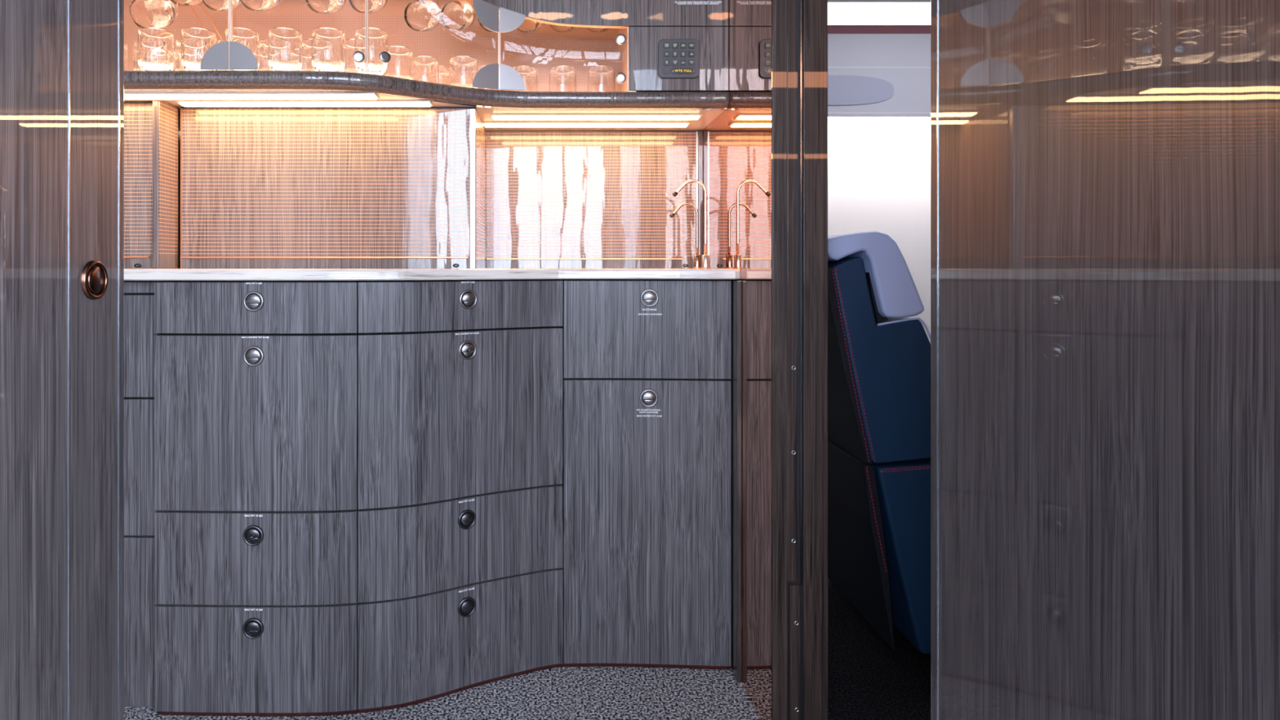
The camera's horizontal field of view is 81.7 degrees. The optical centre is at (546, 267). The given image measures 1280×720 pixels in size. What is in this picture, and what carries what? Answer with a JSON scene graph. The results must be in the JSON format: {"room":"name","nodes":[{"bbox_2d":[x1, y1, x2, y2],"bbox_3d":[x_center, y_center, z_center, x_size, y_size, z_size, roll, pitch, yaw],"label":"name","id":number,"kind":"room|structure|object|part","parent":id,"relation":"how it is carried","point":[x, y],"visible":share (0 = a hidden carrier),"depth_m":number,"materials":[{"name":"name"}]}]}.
{"room":"aircraft cabin","nodes":[
{"label":"aircraft cabin","id":0,"kind":"room"},
{"bbox_2d":[177,131,180,268],"bbox_3d":[-0.462,-0.095,2.130,1.917,2.050,0.060,0,0,0],"label":"wall","id":1,"kind":"structure","parent":0,"point":[179,132],"depth_m":2.10,"materials":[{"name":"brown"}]},
{"bbox_2d":[124,0,729,131],"bbox_3d":[-0.432,-0.727,1.819,1.736,0.684,0.517,0,0,0],"label":"upper cabinet","id":2,"kind":"object","parent":1,"relation":"attached to","point":[630,45],"visible":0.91,"depth_m":1.76,"materials":[{"name":"brown wood"}]},
{"bbox_2d":[124,43,128,70],"bbox_3d":[-1.032,-0.476,1.735,0.073,0.107,0.073,0,0,0],"label":"tumbler","id":3,"kind":"object","parent":2,"relation":"on","point":[126,46],"visible":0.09,"depth_m":1.74,"materials":[{"name":"clear glass"}]},
{"bbox_2d":[133,39,141,70],"bbox_3d":[-0.935,-0.476,1.735,0.073,0.107,0.073,0,0,0],"label":"tumbler","id":4,"kind":"object","parent":2,"relation":"on","point":[136,67],"visible":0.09,"depth_m":1.70,"materials":[{"name":"clear glass"}]},
{"bbox_2d":[129,0,178,28],"bbox_3d":[-0.903,-0.586,1.696,0.074,0.084,0.103,0,0,20],"label":"stemless wineglass","id":5,"kind":"object","parent":2,"relation":"attached to","point":[157,14],"visible":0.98,"depth_m":1.69,"materials":[{"name":"clear glass"}]},
{"bbox_2d":[137,27,173,70],"bbox_3d":[-0.882,-0.476,1.655,0.073,0.107,0.073,0,0,0],"label":"tumbler","id":6,"kind":"object","parent":2,"relation":"on","point":[155,47],"visible":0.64,"depth_m":1.63,"materials":[{"name":"clear glass"}]},
{"bbox_2d":[173,49,175,70],"bbox_3d":[-0.888,-0.476,1.815,0.073,0.107,0.073,0,0,0],"label":"tumbler","id":7,"kind":"object","parent":2,"relation":"on","point":[174,67],"visible":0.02,"depth_m":1.78,"materials":[{"name":"clear glass"}]},
{"bbox_2d":[175,39,184,70],"bbox_3d":[-0.838,-0.476,1.735,0.073,0.107,0.073,0,0,0],"label":"tumbler","id":8,"kind":"object","parent":2,"relation":"on","point":[179,66],"visible":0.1,"depth_m":1.70,"materials":[{"name":"clear glass"}]},
{"bbox_2d":[171,0,203,5],"bbox_3d":[-0.882,-0.683,1.816,0.074,0.084,0.103,0,0,20],"label":"stemless wineglass","id":9,"kind":"object","parent":2,"relation":"attached to","point":[181,2],"visible":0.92,"depth_m":1.81,"materials":[{"name":"clear glass"}]},
{"bbox_2d":[181,27,216,70],"bbox_3d":[-0.785,-0.476,1.655,0.073,0.107,0.073,0,0,0],"label":"tumbler","id":10,"kind":"object","parent":2,"relation":"on","point":[195,42],"visible":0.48,"depth_m":1.62,"materials":[{"name":"clear glass"}]},
{"bbox_3d":[-0.710,-0.453,1.568,0.060,0.060,0.003,0,0,0],"label":"clamp plate","id":11,"kind":"part","parent":2,"relation":"part of","materials":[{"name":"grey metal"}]},
{"bbox_2d":[202,0,242,10],"bbox_3d":[-0.743,-0.628,1.696,0.074,0.084,0.103,0,0,20],"label":"stemless wineglass","id":12,"kind":"object","parent":2,"relation":"attached to","point":[215,5],"visible":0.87,"depth_m":1.69,"materials":[{"name":"clear glass"}]},
{"bbox_2d":[217,39,227,70],"bbox_3d":[-0.740,-0.476,1.735,0.073,0.107,0.073,0,0,0],"label":"tumbler","id":13,"kind":"object","parent":2,"relation":"on","point":[221,40],"visible":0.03,"depth_m":1.70,"materials":[{"name":"clear glass"}]},
{"bbox_2d":[224,27,259,70],"bbox_3d":[-0.688,-0.476,1.655,0.073,0.107,0.073,0,0,0],"label":"tumbler","id":14,"kind":"object","parent":2,"relation":"on","point":[249,38],"visible":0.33,"depth_m":1.63,"materials":[{"name":"clear glass"}]},
{"bbox_3d":[-0.647,-0.453,1.568,0.060,0.060,0.003,0,0,0],"label":"clamp plate","id":15,"kind":"part","parent":2,"relation":"part of","materials":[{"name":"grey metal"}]},
{"bbox_2d":[124,93,379,99],"bbox_3d":[-0.812,-0.381,1.640,0.867,0.008,0.048,0,0,0],"label":"light bar","id":16,"kind":"object","parent":2,"relation":"attached to","point":[126,95],"visible":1,"depth_m":1.62,"materials":[{"name":"beige plastic"}]},
{"bbox_2d":[240,0,280,10],"bbox_3d":[-0.656,-0.628,1.696,0.074,0.084,0.103,0,0,20],"label":"stemless wineglass","id":17,"kind":"object","parent":2,"relation":"attached to","point":[253,5],"visible":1,"depth_m":1.69,"materials":[{"name":"clear glass"}]},
{"bbox_2d":[258,39,271,70],"bbox_3d":[-0.642,-0.476,1.735,0.073,0.107,0.073,0,0,0],"label":"tumbler","id":18,"kind":"object","parent":2,"relation":"on","point":[264,63],"visible":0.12,"depth_m":1.70,"materials":[{"name":"clear glass"}]},
{"bbox_2d":[267,27,302,71],"bbox_3d":[-0.590,-0.476,1.655,0.073,0.107,0.073,0,0,0],"label":"tumbler","id":19,"kind":"object","parent":2,"relation":"on","point":[285,44],"visible":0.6,"depth_m":1.62,"materials":[{"name":"clear glass"}]},
{"bbox_2d":[175,100,433,106],"bbox_3d":[-0.562,-0.381,1.715,0.587,0.008,0.048,0,0,0],"label":"light bar","id":20,"kind":"object","parent":2,"relation":"attached to","point":[184,103],"visible":1,"depth_m":1.70,"materials":[{"name":"beige plastic"}]},
{"bbox_2d":[300,39,315,71],"bbox_3d":[-0.544,-0.476,1.735,0.073,0.107,0.073,0,0,0],"label":"tumbler","id":21,"kind":"object","parent":2,"relation":"on","point":[307,65],"visible":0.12,"depth_m":1.70,"materials":[{"name":"clear glass"}]},
{"bbox_2d":[306,0,346,13],"bbox_3d":[-0.505,-0.622,1.696,0.074,0.084,0.103,0,0,20],"label":"stemless wineglass","id":22,"kind":"object","parent":2,"relation":"attached to","point":[325,6],"visible":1,"depth_m":1.69,"materials":[{"name":"clear glass"}]},
{"bbox_2d":[311,27,345,71],"bbox_3d":[-0.493,-0.476,1.655,0.073,0.107,0.073,0,0,0],"label":"tumbler","id":23,"kind":"object","parent":2,"relation":"on","point":[328,44],"visible":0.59,"depth_m":1.62,"materials":[{"name":"clear glass"}]},
{"bbox_2d":[342,39,359,72],"bbox_3d":[-0.446,-0.476,1.735,0.073,0.107,0.073,0,0,0],"label":"tumbler","id":24,"kind":"object","parent":2,"relation":"on","point":[349,66],"visible":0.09,"depth_m":1.70,"materials":[{"name":"clear glass"}]},
{"bbox_3d":[-0.405,-0.451,1.578,0.024,0.024,0.021,0,0,-19],"label":"knob","id":25,"kind":"part","parent":2,"relation":"part of","materials":[{"name":"grey metal"}]},
{"bbox_2d":[348,0,387,13],"bbox_3d":[-0.412,-0.630,1.716,0.074,0.084,0.103,0,0,20],"label":"stemless wineglass","id":26,"kind":"object","parent":2,"relation":"attached to","point":[375,6],"visible":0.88,"depth_m":1.71,"materials":[{"name":"clear glass"}]},
{"bbox_2d":[354,27,387,75],"bbox_3d":[-0.396,-0.476,1.655,0.073,0.107,0.073,0,0,0],"label":"tumbler","id":27,"kind":"object","parent":2,"relation":"on","point":[378,38],"visible":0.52,"depth_m":1.63,"materials":[{"name":"clear glass"}]},
{"bbox_3d":[-0.542,-0.736,2.063,1.517,0.628,0.011,0,0,0],"label":"panel","id":28,"kind":"part","parent":2,"relation":"part of","materials":[{"name":"orange metal"}]},
{"bbox_3d":[-0.354,-0.457,1.599,0.024,0.024,0.021,0,0,-31],"label":"knob","id":29,"kind":"part","parent":2,"relation":"part of","materials":[{"name":"grey metal"}]},
{"bbox_2d":[382,45,413,79],"bbox_3d":[-0.363,-0.476,1.790,0.073,0.107,0.073,0,0,0],"label":"tumbler","id":30,"kind":"object","parent":2,"relation":"on","point":[400,64],"visible":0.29,"depth_m":1.76,"materials":[{"name":"clear glass"}]},
{"bbox_2d":[404,0,441,31],"bbox_3d":[-0.290,-0.601,1.756,0.074,0.084,0.103,0,0,20],"label":"stemless wineglass","id":31,"kind":"object","parent":2,"relation":"attached to","point":[419,15],"visible":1,"depth_m":1.75,"materials":[{"name":"clear glass"}]},
{"bbox_2d":[413,56,439,83],"bbox_3d":[-0.312,-0.476,1.873,0.073,0.107,0.073,0,0,0],"label":"tumbler","id":32,"kind":"object","parent":2,"relation":"on","point":[425,68],"visible":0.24,"depth_m":1.84,"materials":[{"name":"clear glass"}]},
{"bbox_2d":[439,65,448,84],"bbox_3d":[-0.285,-0.476,1.960,0.073,0.107,0.073,0,0,0],"label":"tumbler","id":33,"kind":"object","parent":2,"relation":"on","point":[443,70],"visible":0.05,"depth_m":1.93,"materials":[{"name":"clear glass"}]},
{"bbox_2d":[441,0,475,30],"bbox_3d":[-0.219,-0.635,1.856,0.074,0.084,0.103,0,0,20],"label":"stemless wineglass","id":34,"kind":"object","parent":2,"relation":"attached to","point":[456,15],"visible":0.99,"depth_m":1.85,"materials":[{"name":"clear glass"}]},
{"bbox_2d":[448,56,477,88],"bbox_3d":[-0.213,-0.476,1.873,0.073,0.107,0.073,0,0,0],"label":"tumbler","id":35,"kind":"object","parent":2,"relation":"on","point":[463,70],"visible":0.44,"depth_m":1.84,"materials":[{"name":"clear glass"}]},
{"bbox_2d":[477,17,493,31],"bbox_3d":[-0.124,-0.621,1.826,0.074,0.084,0.103,0,0,20],"label":"stemless wineglass","id":36,"kind":"object","parent":2,"relation":"attached to","point":[482,26],"visible":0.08,"depth_m":1.81,"materials":[{"name":"clear glass"}]},
{"bbox_3d":[-0.144,-0.596,1.730,0.065,0.076,0.003,0,0,-21],"label":"clamp plate","id":37,"kind":"part","parent":2,"relation":"part of","materials":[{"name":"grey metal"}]},
{"bbox_3d":[-0.144,-0.453,1.730,0.065,0.060,0.003,0,0,-21],"label":"clamp plate","id":38,"kind":"part","parent":2,"relation":"part of","materials":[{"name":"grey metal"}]},
{"bbox_2d":[477,65,497,89],"bbox_3d":[-0.162,-0.476,1.960,0.073,0.107,0.073,0,0,0],"label":"tumbler","id":39,"kind":"object","parent":2,"relation":"on","point":[478,67],"visible":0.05,"depth_m":1.93,"materials":[{"name":"clear glass"}]},
{"bbox_3d":[-0.081,-0.588,1.748,0.061,0.060,0.003,0,0,-10],"label":"clamp plate","id":40,"kind":"part","parent":2,"relation":"part of","materials":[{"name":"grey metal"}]},
{"bbox_3d":[-0.081,-0.453,1.748,0.061,0.060,0.003,0,0,-10],"label":"clamp plate","id":41,"kind":"part","parent":2,"relation":"part of","materials":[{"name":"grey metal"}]},
{"bbox_2d":[510,65,537,91],"bbox_3d":[-0.061,-0.476,1.960,0.073,0.107,0.073,0,0,0],"label":"tumbler","id":42,"kind":"object","parent":2,"relation":"on","point":[528,73],"visible":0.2,"depth_m":1.93,"materials":[{"name":"clear glass"}]},
{"bbox_2d":[516,18,544,32],"bbox_3d":[-0.040,-0.623,1.836,0.074,0.084,0.103,0,0,20],"label":"stemless wineglass","id":43,"kind":"object","parent":2,"relation":"attached to","point":[527,26],"visible":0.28,"depth_m":1.86,"materials":[{"name":"clear glass"}]},
{"bbox_2d":[548,65,576,91],"bbox_3d":[0.043,-0.476,1.960,0.073,0.107,0.073,0,0,0],"label":"tumbler","id":44,"kind":"object","parent":2,"relation":"on","point":[562,77],"visible":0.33,"depth_m":1.93,"materials":[{"name":"clear glass"}]},
{"bbox_2d":[549,24,577,32],"bbox_3d":[0.049,-0.623,1.836,0.074,0.084,0.103,0,0,20],"label":"stemless wineglass","id":45,"kind":"object","parent":2,"relation":"attached to","point":[560,28],"visible":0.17,"depth_m":1.84,"materials":[{"name":"clear glass"}]},
{"bbox_3d":[-0.072,-0.683,1.729,0.542,0.212,0.071,0,0,-14],"label":"edge trim","id":46,"kind":"part","parent":2,"relation":"part of","materials":[{"name":"orange metal"}]},
{"bbox_2d":[482,121,690,127],"bbox_3d":[0.105,-0.381,1.965,0.552,0.008,0.048,0,0,0],"label":"light bar","id":47,"kind":"object","parent":2,"relation":"attached to","point":[486,124],"visible":1,"depth_m":1.95,"materials":[{"name":"beige plastic"}]},
{"bbox_2d":[490,114,702,119],"bbox_3d":[0.125,-0.381,1.865,0.532,0.008,0.048,0,0,0],"label":"light bar","id":48,"kind":"object","parent":2,"relation":"attached to","point":[495,117],"visible":1,"depth_m":1.85,"materials":[{"name":"beige plastic"}]},
{"bbox_2d":[586,27,610,32],"bbox_3d":[0.136,-0.623,1.836,0.074,0.084,0.103,0,0,20],"label":"stemless wineglass","id":49,"kind":"object","parent":2,"relation":"attached to","point":[593,29],"visible":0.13,"depth_m":1.84,"materials":[{"name":"clear glass"}]},
{"bbox_2d":[587,65,614,91],"bbox_3d":[0.146,-0.476,1.960,0.073,0.107,0.073,0,0,0],"label":"tumbler","id":50,"kind":"object","parent":2,"relation":"on","point":[602,77],"visible":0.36,"depth_m":1.93,"materials":[{"name":"clear glass"}]},
{"bbox_3d":[0.048,-0.815,1.741,0.776,0.471,0.096,0,0,-10],"label":"door","id":51,"kind":"part","parent":2,"relation":"part of","materials":[{"name":"grey wood"}]},
{"bbox_3d":[0.176,-0.450,1.748,0.024,0.024,0.021,0,0,0],"label":"knob","id":52,"kind":"part","parent":2,"relation":"part of","materials":[{"name":"grey"}]},
{"bbox_3d":[0.176,-0.542,1.748,0.024,0.024,0.021,0,0,0],"label":"knob","id":53,"kind":"part","parent":2,"relation":"part of","materials":[{"name":"grey metal"}]},
{"bbox_3d":[0.207,-0.736,1.919,0.012,0.628,0.277,0,0,0],"label":"panel","id":54,"kind":"part","parent":2,"relation":"part of","materials":[{"name":"orange metal"}]},
{"bbox_2d":[657,39,699,78],"bbox_3d":[0.316,-0.499,1.752,0.098,0.093,0.007,0,0,0],"label":"keypad","id":55,"kind":"object","parent":2,"relation":"attached to","point":[677,58],"visible":1,"depth_m":1.75,"materials":[{"name":"grey plastic"}]},
{"bbox_2d":[485,130,702,268],"bbox_3d":[0.133,-0.189,2.061,0.606,0.384,0.028,0,0,0],"label":"backsplash","id":56,"kind":"structure","parent":1,"relation":"attached to","point":[555,199],"depth_m":2.06,"materials":[{"name":"pink metal"}]},
{"bbox_3d":[0.106,-0.024,2.052,0.551,0.004,0.009,0,0,0],"label":"rail","id":57,"kind":"part","parent":56,"relation":"part of","materials":[{"name":"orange metal"}]},
{"bbox_3d":[0.430,-0.189,2.057,0.013,0.384,0.020,0,0,0],"label":"corner trim","id":58,"kind":"part","parent":56,"relation":"part of","materials":[{"name":"silver metal"}]},
{"bbox_2d":[702,0,772,719],"bbox_3d":[0.438,-0.094,1.762,0.002,2.048,0.674,0,0,0],"label":"mirror panel","id":59,"kind":"structure","parent":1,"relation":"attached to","point":[737,144],"depth_m":1.56,"materials":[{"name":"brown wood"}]},
{"bbox_2d":[124,577,930,719],"bbox_3d":[0.900,0.955,0.725,4.800,0.050,4.950,0,0,0],"label":"floor","id":60,"kind":"structure","parent":0,"point":[561,693],"depth_m":1.60,"materials":[{"name":"carpet"}]},
{"bbox_2d":[0,0,124,719],"bbox_3d":[-0.530,-0.095,0.486,0.046,2.042,0.812,0,0,0],"label":"sliding door","id":61,"kind":"structure","parent":60,"relation":"on","point":[62,61],"depth_m":0.78,"materials":[{"name":"wood"}]},
{"bbox_3d":[-0.533,-0.095,0.433,0.040,2.042,0.707,0,0,0],"label":"panel","id":62,"kind":"part","parent":61,"relation":"part of","materials":[{"name":"wood"}]},
{"bbox_3d":[-0.533,-0.095,0.834,0.040,2.042,0.090,0,0,0],"label":"edge panel","id":63,"kind":"part","parent":61,"relation":"part of","materials":[{"name":"wood"}]},
{"bbox_2d":[124,280,159,706],"bbox_3d":[-1.055,0.479,1.708,0.482,0.902,0.345,0,0,0],"label":"base cabinet","id":64,"kind":"object","parent":60,"relation":"on","point":[139,295],"visible":0.19,"depth_m":1.53,"materials":[{"name":"black wood"}]},
{"bbox_3d":[-1.055,0.918,1.549,0.480,0.005,0.020,0,0,1],"label":"panel","id":65,"kind":"part","parent":64,"relation":"part of","materials":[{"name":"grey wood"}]},
{"bbox_3d":[-1.055,0.741,1.549,0.480,0.350,0.020,0,0,1],"label":"panel","id":66,"kind":"part","parent":64,"relation":"part of","materials":[{"name":"grey wood"}]},
{"bbox_3d":[-1.055,0.419,1.549,0.480,0.285,0.020,0,0,1],"label":"panel","id":67,"kind":"part","parent":64,"relation":"part of","materials":[{"name":"grey wood"}]},
{"bbox_3d":[-1.055,0.042,1.549,0.480,0.023,0.020,0,0,1],"label":"panel","id":68,"kind":"part","parent":64,"relation":"part of","materials":[{"name":"grey wood"}]},
{"bbox_3d":[-1.055,0.165,1.549,0.480,0.214,0.020,0,0,1],"label":"panel","id":69,"kind":"part","parent":64,"relation":"part of","materials":[{"name":"grey wood"}]},
{"bbox_2d":[154,280,359,716],"bbox_3d":[-0.601,0.479,1.688,0.418,0.902,0.378,0,0,0],"label":"base cabinet","id":70,"kind":"object","parent":60,"relation":"on","point":[256,382],"visible":0.98,"depth_m":1.51,"materials":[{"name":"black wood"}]},
{"bbox_3d":[-0.601,0.084,1.521,0.416,0.106,0.030,0,0,0],"label":"drawer","id":71,"kind":"part","parent":70,"relation":"part of","materials":[{"name":"grey wood"}]},
{"bbox_3d":[-0.601,0.807,1.521,0.416,0.217,0.030,0,0,0],"label":"drawer","id":72,"kind":"part","parent":70,"relation":"part of","materials":[{"name":"grey wood"}]},
{"bbox_3d":[-0.601,0.600,1.521,0.416,0.189,0.030,0,0,0],"label":"drawer","id":73,"kind":"part","parent":70,"relation":"part of","materials":[{"name":"grey wood"}]},
{"bbox_3d":[-0.601,0.321,1.521,0.416,0.361,0.030,0,0,0],"label":"door","id":74,"kind":"part","parent":70,"relation":"part of","materials":[{"name":"grey wood"}]},
{"bbox_2d":[124,268,740,280],"bbox_3d":[-0.432,0.015,1.783,1.736,0.024,0.588,0,0,0],"label":"countertop","id":75,"kind":"structure","parent":70,"relation":"on","point":[130,274],"depth_m":1.53,"materials":[{"name":"stone"}]},
{"bbox_2d":[124,102,152,268],"bbox_3d":[-1.104,-0.189,1.704,0.390,0.384,0.027,0,0,0],"label":"backsplash","id":76,"kind":"structure","parent":75,"relation":"on","point":[138,117],"depth_m":1.70,"materials":[{"name":"brown wood"}]},
{"bbox_3d":[-1.108,-0.024,1.695,0.379,0.004,0.009,0,0,0],"label":"rail","id":77,"kind":"part","parent":76,"relation":"part of","materials":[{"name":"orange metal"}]},
{"bbox_2d":[152,99,182,268],"bbox_3d":[-0.886,-0.191,1.715,0.025,0.387,0.086,0,0,0],"label":"wall panel","id":78,"kind":"object","parent":75,"relation":"on","point":[165,114],"visible":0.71,"depth_m":1.70,"materials":[{"name":"brown wood"}]},
{"bbox_3d":[-0.893,-0.191,1.714,0.013,0.387,0.084,0,0,0],"label":"post","id":79,"kind":"part","parent":78,"relation":"part of","materials":[{"name":"brown wood"}]},
{"bbox_2d":[180,106,475,268],"bbox_3d":[-0.523,-0.191,1.762,0.706,0.388,0.027,0,0,0],"label":"backsplash","id":80,"kind":"structure","parent":75,"relation":"on","point":[263,187],"depth_m":1.76,"materials":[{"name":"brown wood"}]},
{"bbox_3d":[-0.531,-0.024,1.753,0.688,0.004,0.009,0,0,0],"label":"rail","id":81,"kind":"part","parent":80,"relation":"part of","materials":[{"name":"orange metal"}]},
{"bbox_3d":[-0.177,-0.188,1.761,0.013,0.382,0.018,0,0,0],"label":"edge trim","id":82,"kind":"part","parent":80,"relation":"part of","materials":[{"name":"silver metal"}]},
{"bbox_2d":[475,108,486,268],"bbox_3d":[-0.178,-0.191,1.926,0.016,0.387,0.298,0,0,0],"label":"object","id":83,"kind":"object","parent":75,"relation":"on","point":[481,132],"visible":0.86,"depth_m":1.91,"materials":[{"name":"brown wood"}]},
{"bbox_2d":[669,202,700,268],"bbox_3d":[0.364,-0.084,1.925,0.084,0.174,0.022,0,0,0],"label":"tap","id":84,"kind":"object","parent":75,"relation":"on","point":[696,257],"visible":0.98,"depth_m":1.92,"materials":[{"name":"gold metal"}]},
{"bbox_3d":[0.362,-0.101,1.925,0.073,0.140,0.007,0,0,0],"label":"spout","id":85,"kind":"part","parent":84,"relation":"part of","materials":[{"name":"brown metal"}]},
{"bbox_2d":[671,179,710,268],"bbox_3d":[0.361,-0.108,1.833,0.095,0.222,0.024,0,0,0],"label":"tap","id":86,"kind":"object","parent":75,"relation":"on","point":[704,257],"visible":1,"depth_m":1.83,"materials":[{"name":"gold metal"}]},
{"bbox_3d":[0.359,-0.124,1.833,0.083,0.190,0.007,0,0,0],"label":"spout","id":87,"kind":"part","parent":86,"relation":"part of","materials":[{"name":"beige metal"}]},
{"bbox_2d":[358,279,563,713],"bbox_3d":[-0.175,0.479,1.782,0.606,0.902,0.346,0,0,-23],"label":"base cabinet","id":88,"kind":"object","parent":60,"relation":"on","point":[460,382],"visible":0.99,"depth_m":1.59,"materials":[{"name":"black wood"}]},
{"bbox_3d":[-0.175,0.807,1.612,0.470,0.217,0.033,0,0,-23],"label":"drawer","id":89,"kind":"part","parent":88,"relation":"part of","materials":[{"name":"grey wood"}]},
{"bbox_3d":[-0.175,0.600,1.612,0.470,0.189,0.033,0,0,-23],"label":"drawer","id":90,"kind":"part","parent":88,"relation":"part of","materials":[{"name":"grey wood"}]},
{"bbox_3d":[-0.175,0.084,1.612,0.470,0.106,0.033,0,0,-23],"label":"drawer","id":91,"kind":"part","parent":88,"relation":"part of","materials":[{"name":"grey wood"}]},
{"bbox_3d":[-0.175,0.321,1.612,0.470,0.361,0.033,0,0,-23],"label":"door","id":92,"kind":"part","parent":88,"relation":"part of","materials":[{"name":"grey wood"}]},
{"bbox_2d":[563,279,731,669],"bbox_3d":[0.232,0.479,1.869,0.385,0.902,0.373,0,0,0],"label":"base cabinet","id":93,"kind":"object","parent":60,"relation":"on","point":[647,362],"visible":1,"depth_m":1.69,"materials":[{"name":"black wood"}]},
{"bbox_3d":[0.232,0.144,1.700,0.385,0.226,0.024,0,0,2],"label":"door","id":94,"kind":"part","parent":93,"relation":"part of","materials":[{"name":"grey wood"}]},
{"bbox_2d":[728,280,742,683],"bbox_3d":[0.431,0.480,1.840,0.011,0.900,0.400,0,0,0],"label":"end panel","id":95,"kind":"object","parent":60,"relation":"on","point":[736,285],"visible":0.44,"depth_m":1.64,"materials":[{"name":"brown wood"}]},
{"bbox_2d":[827,231,930,653],"bbox_3d":[1.019,0.423,1.970,0.741,1.014,0.560,0,0,0],"label":"seat","id":96,"kind":"object","parent":60,"relation":"on","point":[879,356],"visible":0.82,"depth_m":1.72,"materials":[{"name":"blue leather"}]},
{"bbox_3d":[0.820,0.219,1.970,0.297,0.487,0.500,0,0,0],"label":"backrest","id":97,"kind":"part","parent":96,"relation":"part of","materials":[{"name":"blue leather"}]},
{"bbox_2d":[930,0,1279,719],"bbox_3d":[0.438,-0.095,0.450,0.046,2.042,0.740,0,0,2],"label":"panel","id":98,"kind":"object","parent":60,"relation":"on","point":[1105,174],"visible":1,"depth_m":0.55,"materials":[{"name":"wood"}]},
{"bbox_2d":[827,117,930,342],"bbox_3d":[1.819,-0.095,3.125,2.603,2.050,0.070,0,0,0],"label":"wall","id":99,"kind":"structure","parent":0,"point":[879,168],"depth_m":3.09,"materials":[{"name":"white"}]},
{"bbox_2d":[827,0,930,117],"bbox_3d":[1.819,-0.866,3.033,2.601,0.505,0.112,0,0,0],"label":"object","id":100,"kind":"structure","parent":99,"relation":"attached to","point":[879,51],"depth_m":2.98,"materials":[{"name":"grey"}]},
{"bbox_3d":[1.819,-1.098,3.000,2.601,0.042,0.040,0,0,0],"label":"panel","id":101,"kind":"part","parent":100,"relation":"part of","materials":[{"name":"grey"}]},
{"bbox_2d":[827,4,930,24],"bbox_3d":[1.819,-1.031,3.007,2.601,0.090,0.025,0,0,0],"label":"light","id":102,"kind":"object","parent":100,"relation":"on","point":[837,14],"depth_m":2.99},
{"bbox_3d":[0.485,-0.380,2.295,0.053,2.620,1.580,0,0,0],"label":"wall partition","id":103,"kind":"structure","parent":0,"visible":0},
{"bbox_2d":[772,0,827,719],"bbox_3d":[0.493,-0.095,1.463,0.108,2.049,0.082,0,0,0],"label":"door frame","id":104,"kind":"structure","parent":103,"relation":"attached to","point":[799,27],"depth_m":1.43,"materials":[{"name":"brown wood"}]},
{"bbox_3d":[0.453,-0.095,1.462,0.029,2.049,0.074,0,0,0],"label":"casing","id":105,"kind":"part","parent":104,"relation":"part of","materials":[{"name":"brown wood"}]},
{"bbox_3d":[0.495,-0.251,1.430,0.003,1.737,0.009,0,0,0],"label":"edge trim","id":106,"kind":"part","parent":104,"relation":"part of","materials":[{"name":"brown metal"}]},
{"bbox_3d":[0.523,-0.095,1.462,0.047,2.049,0.074,0,0,0],"label":"casing","id":107,"kind":"part","parent":104,"relation":"part of","materials":[{"name":"brown wood"}]}
]}

